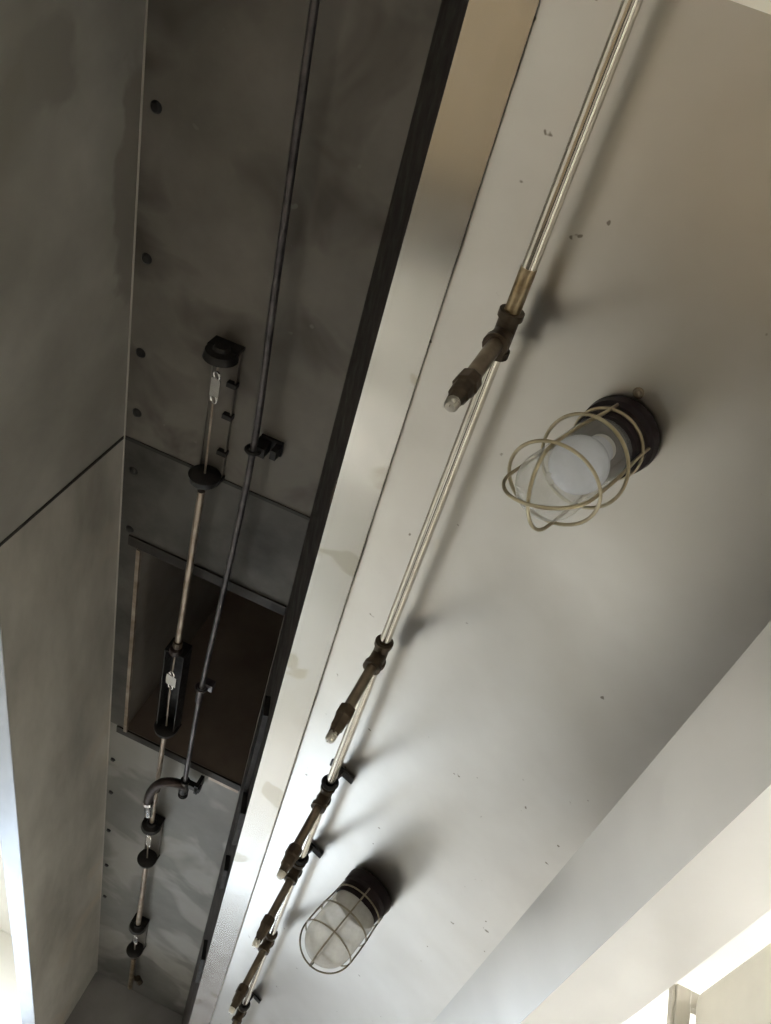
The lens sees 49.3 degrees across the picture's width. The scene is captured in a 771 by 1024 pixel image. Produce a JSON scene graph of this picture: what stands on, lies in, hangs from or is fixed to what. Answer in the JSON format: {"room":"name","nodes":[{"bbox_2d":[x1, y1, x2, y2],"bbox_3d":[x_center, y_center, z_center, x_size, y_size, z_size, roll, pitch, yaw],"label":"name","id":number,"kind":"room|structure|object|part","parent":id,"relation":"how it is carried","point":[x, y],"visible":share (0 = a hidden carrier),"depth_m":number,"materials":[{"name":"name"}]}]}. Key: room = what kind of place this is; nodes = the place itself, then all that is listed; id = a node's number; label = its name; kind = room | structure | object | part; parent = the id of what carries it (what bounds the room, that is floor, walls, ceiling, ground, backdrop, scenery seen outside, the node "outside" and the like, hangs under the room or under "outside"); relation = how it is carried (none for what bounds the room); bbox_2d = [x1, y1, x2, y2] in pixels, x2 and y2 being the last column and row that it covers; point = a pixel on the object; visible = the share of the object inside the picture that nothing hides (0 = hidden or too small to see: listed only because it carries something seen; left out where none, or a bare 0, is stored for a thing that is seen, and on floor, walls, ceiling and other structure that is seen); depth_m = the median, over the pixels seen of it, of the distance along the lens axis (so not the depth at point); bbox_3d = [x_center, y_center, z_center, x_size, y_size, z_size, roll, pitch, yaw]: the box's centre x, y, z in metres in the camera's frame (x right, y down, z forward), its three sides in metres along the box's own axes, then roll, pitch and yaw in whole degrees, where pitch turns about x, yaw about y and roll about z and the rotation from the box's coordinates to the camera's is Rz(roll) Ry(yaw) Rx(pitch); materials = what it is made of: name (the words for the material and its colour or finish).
{"room":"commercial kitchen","nodes":[
{"label":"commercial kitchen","id":0,"kind":"room"},
{"bbox_2d":[0,930,21,1023],"bbox_3d":[-1.446,5.753,5.471,7.200,3.800,0.100,24,-49,6],"label":"wall","id":1,"kind":"structure","parent":0,"point":[10,1013],"depth_m":6.88,"materials":[{"name":"beige paint"}]},
{"bbox_2d":[0,843,770,1023],"bbox_3d":[0.538,0.655,3.331,7.200,0.050,11.000,24,-49,6],"label":"ceiling","id":2,"kind":"structure","parent":0,"point":[757,936],"depth_m":4.01,"materials":[{"name":"white paint"}]},
{"bbox_2d":[0,0,770,1023],"bbox_3d":[-0.242,0.927,2.854,1.663,1.500,5.033,24,-49,6],"label":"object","id":3,"kind":"object","parent":2,"relation":"hanging from","point":[558,757],"visible":0.99,"depth_m":1.58,"materials":[{"name":"metal"}]},
{"bbox_3d":[-1.192,1.274,3.149,0.003,0.481,3.685,24,-49,6],"label":"panel","id":4,"kind":"part","parent":3,"relation":"part of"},
{"bbox_3d":[-0.586,-0.540,1.524,0.003,0.481,1.335,24,-49,6],"label":"panel","id":5,"kind":"part","parent":3,"relation":"part of","materials":[{"name":"metal"}]},
{"bbox_3d":[-1.006,2.937,4.210,1.438,0.630,0.003,24,-49,6],"label":"panel","id":6,"kind":"part","parent":3,"relation":"part of","materials":[{"name":"metal"}]},
{"bbox_2d":[128,958,142,989],"bbox_3d":[-1.248,2.308,4.210,0.082,0.035,0.470,24,-49,6],"label":"conduit","id":7,"kind":"object","parent":3,"relation":"attached to","point":[132,977],"visible":0.68,"depth_m":4.25,"materials":[{"name":"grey metal"}]},
{"bbox_2d":[126,913,149,958],"bbox_3d":[-1.170,2.002,3.947,0.080,0.081,0.334,24,-49,6],"label":"detector","id":8,"kind":"object","parent":3,"relation":"attached to","point":[134,949],"visible":0.95,"depth_m":3.98,"materials":[{"name":"metal"}]},
{"bbox_2d":[136,868,147,925],"bbox_3d":[-1.053,1.656,3.636,0.025,0.023,0.610,24,-49,6],"label":"conduit","id":9,"kind":"object","parent":3,"relation":"attached to","point":[145,871],"visible":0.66,"depth_m":3.63,"materials":[{"name":"metal"}]},
{"bbox_2d":[137,813,165,868],"bbox_3d":[-0.934,1.306,3.322,0.080,0.081,0.334,24,-49,6],"label":"detector","id":10,"kind":"object","parent":3,"relation":"attached to","point":[147,858],"visible":0.95,"depth_m":3.36,"materials":[{"name":"metal"}]},
{"bbox_2d":[150,738,165,823],"bbox_3d":[-0.816,0.960,3.010,0.028,0.028,0.620,24,-49,6],"label":"conduit","id":11,"kind":"object","parent":3,"relation":"attached to","point":[163,741],"visible":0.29,"depth_m":2.95,"materials":[{"name":"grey metal"}]},
{"bbox_2d":[154,637,192,738],"bbox_3d":[-0.679,0.568,2.658,0.080,0.082,0.454,24,-49,6],"label":"detector","id":12,"kind":"object","parent":3,"relation":"attached to","point":[176,663],"visible":0.96,"depth_m":2.67,"materials":[{"name":"black metal"}]},
{"bbox_2d":[172,489,204,649],"bbox_3d":[-0.543,0.174,2.302,0.029,0.029,0.635,24,-49,6],"label":"conduit","id":13,"kind":"object","parent":3,"relation":"attached to","point":[177,642],"visible":0.96,"depth_m":2.27,"materials":[{"name":"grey metal"}]},
{"bbox_2d":[188,335,244,489],"bbox_3d":[-0.402,-0.215,1.949,0.080,0.081,0.401,24,-49,6],"label":"light fixture","id":14,"kind":"object","parent":3,"relation":"attached to","point":[224,355],"visible":1,"depth_m":1.96,"materials":[{"name":"metal"}]},
{"bbox_2d":[142,0,319,817],"bbox_3d":[-0.400,0.091,2.163,0.183,0.103,2.921,25,-49,4],"label":"pipe","id":15,"kind":"object","parent":3,"relation":"attached to","point":[261,446],"visible":1,"depth_m":1.92,"materials":[{"name":"black metal"}]},
{"bbox_3d":[-0.803,0.982,2.989,0.224,0.066,0.088,-30,-71,37],"label":"elbow arm","id":16,"kind":"part","parent":15,"relation":"part of","materials":[{"name":"metal"}]},
{"bbox_3d":[-0.468,0.964,2.734,0.108,0.274,5.020,24,-49,6],"label":"panel","id":17,"kind":"part","parent":3,"relation":"part of","materials":[{"name":"grey metal"}]},
{"bbox_2d":[299,868,390,973],"bbox_3d":[-0.104,1.050,2.143,0.190,0.268,0.149,24,-49,6],"label":"lamp","id":18,"kind":"object","parent":3,"relation":"attached to","point":[361,897],"visible":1,"depth_m":2.16,"materials":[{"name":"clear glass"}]},
{"bbox_3d":[-0.119,1.062,2.125,0.152,0.181,0.128,24,-49,6],"label":"globe","id":19,"kind":"part","parent":18,"relation":"part of","materials":[{"name":"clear glass"}]},
{"bbox_3d":[-0.427,1.084,2.616,0.086,0.022,5.020,24,-49,6],"label":"filter rail","id":20,"kind":"part","parent":3,"relation":"part of","materials":[{"name":"metal"}]},
{"bbox_2d":[228,0,642,1023],"bbox_3d":[-0.337,1.256,2.454,0.077,0.297,4.985,24,-49,6],"label":"pipe","id":21,"kind":"object","parent":3,"relation":"hanging from","point":[474,382],"visible":1,"depth_m":1.34,"materials":[{"name":"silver metal"}]},
{"bbox_2d":[502,395,659,531],"bbox_3d":[0.267,-0.062,1.137,0.189,0.271,0.137,24,-49,6],"label":"lamp","id":22,"kind":"object","parent":3,"relation":"attached to","point":[616,437],"visible":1,"depth_m":1.13,"materials":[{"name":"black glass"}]},
{"bbox_3d":[0.253,-0.056,1.125,0.139,0.200,0.094,24,-49,6],"label":"globe","id":23,"kind":"part","parent":22,"relation":"part of","materials":[{"name":"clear glass"}]},
{"bbox_3d":[0.266,-0.070,1.145,0.082,0.102,0.082,24,-49,6],"label":"bulb","id":24,"kind":"part","parent":22,"relation":"part of","materials":[{"name":"white glass"}]},
{"bbox_2d":[594,434,615,458],"bbox_3d":[0.306,-0.090,1.183,0.055,0.059,0.042,24,-49,6],"label":"socket","id":25,"kind":"object","parent":22,"relation":"attached to","point":[608,440],"depth_m":1.16,"materials":[{"name":"ceramic"}]},
{"bbox_3d":[0.132,1.530,2.326,0.098,0.133,5.020,24,-49,6],"label":"panel","id":26,"kind":"part","parent":3,"relation":"part of","materials":[{"name":"paint"}]},
{"bbox_3d":[0.231,-0.662,0.926,1.663,0.700,0.010,24,-49,6],"label":"panel","id":27,"kind":"part","parent":3,"relation":"part of","materials":[{"name":"beige paint"}]},
{"bbox_2d":[695,943,770,1023],"bbox_3d":[1.576,0.643,2.005,0.838,1.246,1.764,24,-49,6],"label":"wall","id":28,"kind":"structure","parent":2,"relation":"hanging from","point":[743,996],"depth_m":2.09,"materials":[{"name":"beige paint"}]},
{"bbox_3d":[-0.749,2.827,0.425,7.200,0.050,11.000,24,-49,6],"label":"floor","id":29,"kind":"structure","parent":0,"visible":0},
{"bbox_2d":[666,984,698,1023],"bbox_3d":[0.896,2.361,1.236,1.234,2.800,0.040,24,-49,6],"label":"steel frame","id":30,"kind":"object","parent":29,"relation":"on","point":[682,1001],"visible":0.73,"depth_m":2.31,"materials":[{"name":"grey paint"}]}
]}

